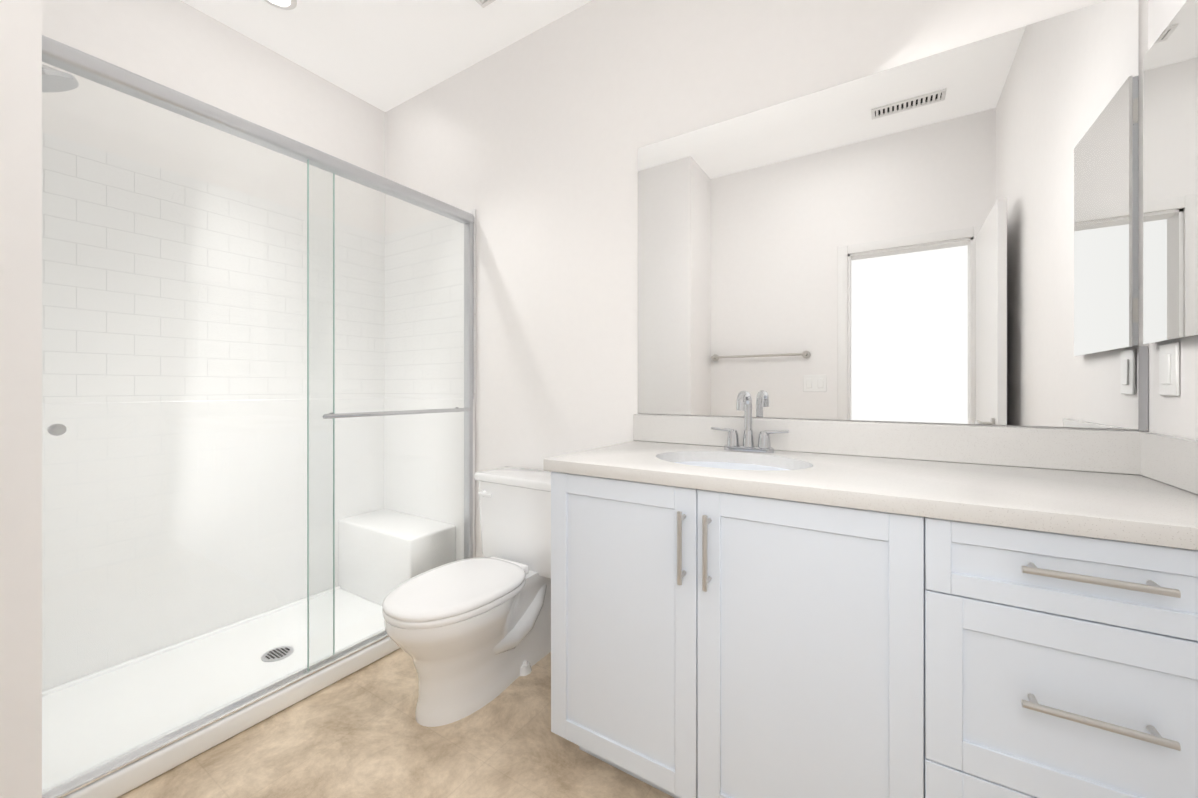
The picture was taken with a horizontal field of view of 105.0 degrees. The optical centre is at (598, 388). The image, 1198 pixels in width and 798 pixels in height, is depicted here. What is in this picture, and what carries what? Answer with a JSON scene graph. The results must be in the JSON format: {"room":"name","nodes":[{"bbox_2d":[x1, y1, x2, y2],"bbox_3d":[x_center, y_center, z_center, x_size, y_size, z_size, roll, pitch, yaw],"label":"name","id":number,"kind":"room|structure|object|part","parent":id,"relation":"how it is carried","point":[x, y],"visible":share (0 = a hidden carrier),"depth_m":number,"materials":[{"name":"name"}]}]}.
{"room":"bathroom","nodes":[
{"label":"bathroom","id":0,"kind":"room"},
{"bbox_2d":[0,0,41,797],"bbox_3d":[-1.715,-0.272,0.942,1.484,2.790,0.550,0,0,32],"label":"wall","id":1,"kind":"structure","parent":0,"point":[20,398],"depth_m":0.76,"materials":[{"name":"paint"}]},
{"bbox_2d":[42,0,384,235],"bbox_3d":[-1.742,-0.272,2.173,0.120,2.790,1.500,0,0,32],"label":"wall","id":2,"kind":"structure","parent":0,"point":[183,47],"depth_m":2.06,"materials":[{"name":"paint"}]},
{"bbox_2d":[181,0,591,111],"bbox_3d":[-0.497,-1.717,1.129,3.341,0.100,2.170,0,0,32],"label":"ceiling","id":3,"kind":"structure","parent":0,"point":[385,55],"depth_m":2.16,"materials":[{"name":"paint"}]},
{"bbox_2d":[264,0,296,9],"bbox_3d":[-1.365,-1.662,1.947,0.144,0.008,0.144,0,0,32],"label":"recessed light","id":4,"kind":"object","parent":3,"relation":"in","point":[292,4],"depth_m":1.99,"materials":[{"name":"paint"}]},
{"bbox_3d":[-1.365,-1.665,1.947,0.096,0.004,0.096,0,0,32],"label":"ceiling light lens","id":5,"kind":"part","parent":4,"relation":"part of","materials":[{"name":"white plastic"}]},
{"bbox_2d":[475,0,495,7],"bbox_3d":[-0.467,-1.661,1.838,0.240,0.012,0.240,0,0,32],"label":"fan","id":6,"kind":"object","parent":3,"relation":"attached to","point":[483,3],"visible":1,"depth_m":1.97,"materials":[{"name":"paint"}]},
{"bbox_2d":[118,648,673,797],"bbox_3d":[-0.805,1.173,0.643,3.341,0.100,3.320,0,0,32],"label":"floor","id":7,"kind":"structure","parent":0,"point":[362,733],"depth_m":1.41,"materials":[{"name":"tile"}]},
{"bbox_2d":[42,35,475,797],"bbox_3d":[-1.343,0.028,1.920,0.820,2.190,1.496,0,0,32],"label":"shower","id":8,"kind":"object","parent":7,"relation":"on","point":[258,459],"visible":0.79,"depth_m":1.95,"materials":[{"name":"plastic"}]},
{"bbox_3d":[-1.425,0.108,1.209,0.024,0.032,0.032,0,0,32],"label":"knob","id":9,"kind":"part","parent":8,"relation":"part of","materials":[{"name":"silver metal"}]},
{"bbox_3d":[-1.240,0.096,1.471,0.006,1.878,0.762,0,0,32],"label":"glass","id":10,"kind":"part","parent":8,"relation":"part of","materials":[{"name":"clear glass"}]},
{"bbox_3d":[-1.053,-0.864,1.736,0.060,0.050,1.474,0,0,32],"label":"header rail","id":11,"kind":"part","parent":8,"relation":"part of","materials":[{"name":"metal"}]},
{"bbox_3d":[-0.863,0.096,2.005,0.006,1.878,0.753,0,0,32],"label":"glass","id":12,"kind":"part","parent":8,"relation":"part of","materials":[{"name":"clear glass"}]},
{"bbox_3d":[-1.089,0.903,2.462,0.638,0.380,0.277,0,0,32],"label":"seat","id":13,"kind":"part","parent":8,"relation":"part of","materials":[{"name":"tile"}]},
{"bbox_2d":[382,466,550,726],"bbox_3d":[-0.447,0.747,1.777,0.466,0.752,0.774,0,0,32],"label":"toilet","id":14,"kind":"object","parent":7,"relation":"on","point":[469,636],"visible":0.94,"depth_m":1.67,"materials":[{"name":"ceramic"}]},
{"bbox_3d":[-0.510,0.724,1.678,0.382,0.045,0.540,0,0,32],"label":"seat","id":15,"kind":"part","parent":14,"relation":"part of","materials":[{"name":"plastic"}]},
{"bbox_3d":[-0.489,0.458,1.990,0.080,0.028,0.025,0,0,32],"label":"lever","id":16,"kind":"part","parent":14,"relation":"part of","materials":[{"name":"ceramic"}]},
{"bbox_3d":[-0.306,0.389,1.999,0.466,0.036,0.208,0,0,32],"label":"tank lid","id":17,"kind":"part","parent":14,"relation":"part of","materials":[{"name":"ceramic"}]},
{"bbox_3d":[-0.305,0.585,2.000,0.450,0.355,0.192,0,0,32],"label":"tank","id":18,"kind":"part","parent":14,"relation":"part of","materials":[{"name":"ceramic"}]},
{"bbox_2d":[543,467,1197,797],"bbox_3d":[0.580,0.683,1.227,1.383,0.879,0.606,0,0,32],"label":"bathroom vanity","id":19,"kind":"object","parent":7,"relation":"on","point":[747,607],"depth_m":0.95,"materials":[{"name":"paint"}]},
{"bbox_3d":[0.053,0.637,1.260,0.454,0.777,0.020,0,0,32],"label":"door","id":20,"kind":"part","parent":19,"relation":"part of","materials":[{"name":"paint"}]},
{"bbox_3d":[0.438,0.637,1.015,0.454,0.777,0.020,0,0,32],"label":"door","id":21,"kind":"part","parent":19,"relation":"part of","materials":[{"name":"paint"}]},
{"bbox_2d":[543,439,1197,542],"bbox_3d":[0.580,0.226,1.241,1.398,0.035,0.583,0,0,32],"label":"countertop","id":22,"kind":"structure","parent":19,"relation":"on","point":[1097,500],"depth_m":1.01,"materials":[{"name":"beige stone"}]},
{"bbox_2d":[651,451,814,474],"bbox_3d":[0.385,0.306,1.357,0.510,0.148,0.390,0,0,32],"label":"sink","id":23,"kind":"object","parent":22,"relation":"in","point":[699,460],"depth_m":1.46,"materials":[{"name":"white ceramic"}]},
{"bbox_2d":[711,391,790,454],"bbox_3d":[0.478,0.108,1.504,0.252,0.202,0.135,0,0,32],"label":"faucet","id":24,"kind":"object","parent":22,"relation":"on","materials":[{"name":"silver metal"}]},
{"bbox_3d":[0.829,0.869,0.767,0.466,0.312,0.020,0,0,32],"label":"drawer","id":25,"kind":"part","parent":19,"relation":"part of","materials":[{"name":"paint"}]},
{"bbox_3d":[0.829,0.550,0.767,0.466,0.322,0.020,0,0,32],"label":"drawer","id":26,"kind":"part","parent":19,"relation":"part of","materials":[{"name":"paint"}]},
{"bbox_3d":[0.829,0.317,0.767,0.466,0.138,0.020,0,0,32],"label":"drawer","id":27,"kind":"part","parent":19,"relation":"part of","materials":[{"name":"paint"}]},
{"bbox_2d":[385,0,1147,557],"bbox_3d":[0.052,-0.272,1.994,3.341,2.790,0.120,0,0,32],"label":"wall","id":28,"kind":"structure","parent":0,"point":[529,146],"depth_m":1.99,"materials":[{"name":"paint"}]},
{"bbox_2d":[633,415,1138,474],"bbox_3d":[0.731,0.156,1.479,1.398,0.105,0.017,0,0,32],"label":"backsplash","id":29,"kind":"structure","parent":28,"relation":"attached to","point":[1069,449],"depth_m":1.32,"materials":[{"name":"beige stone"}]},
{"bbox_2d":[638,0,1147,430],"bbox_3d":[0.741,-0.432,1.481,1.384,1.069,0.006,0,0,32],"label":"mirror","id":30,"kind":"object","parent":28,"relation":"attached to","point":[950,236],"depth_m":1.35,"materials":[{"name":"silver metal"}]},
{"bbox_2d":[1148,0,1197,439],"bbox_3d":[0.830,-0.272,0.215,0.120,2.790,2.050,0,0,32],"label":"wall","id":31,"kind":"structure","parent":0,"point":[1172,415],"depth_m":1.02,"materials":[{"name":"paint"}]},
{"bbox_2d":[1139,431,1197,494],"bbox_3d":[1.158,0.156,0.863,0.017,0.105,0.566,0,0,32],"label":"backsplash","id":32,"kind":"structure","parent":31,"relation":"attached to","point":[1173,460],"depth_m":0.99,"materials":[{"name":"beige stone"}]},
{"bbox_2d":[1159,342,1179,395],"bbox_3d":[1.264,-0.043,1.022,0.010,0.116,0.076,0,0,32],"label":"light switch","id":33,"kind":"object","parent":31,"relation":"attached to","point":[1169,368],"visible":1,"depth_m":1.01,"materials":[{"name":"plastic"}]},
{"bbox_2d":[1143,0,1197,343],"bbox_3d":[1.185,-0.443,0.908,0.020,0.677,0.411,0,0,32],"label":"medicine cabinet","id":34,"kind":"object","parent":31,"relation":"attached to","point":[1170,184],"visible":1,"depth_m":0.98,"materials":[{"name":"metal"}]}
]}

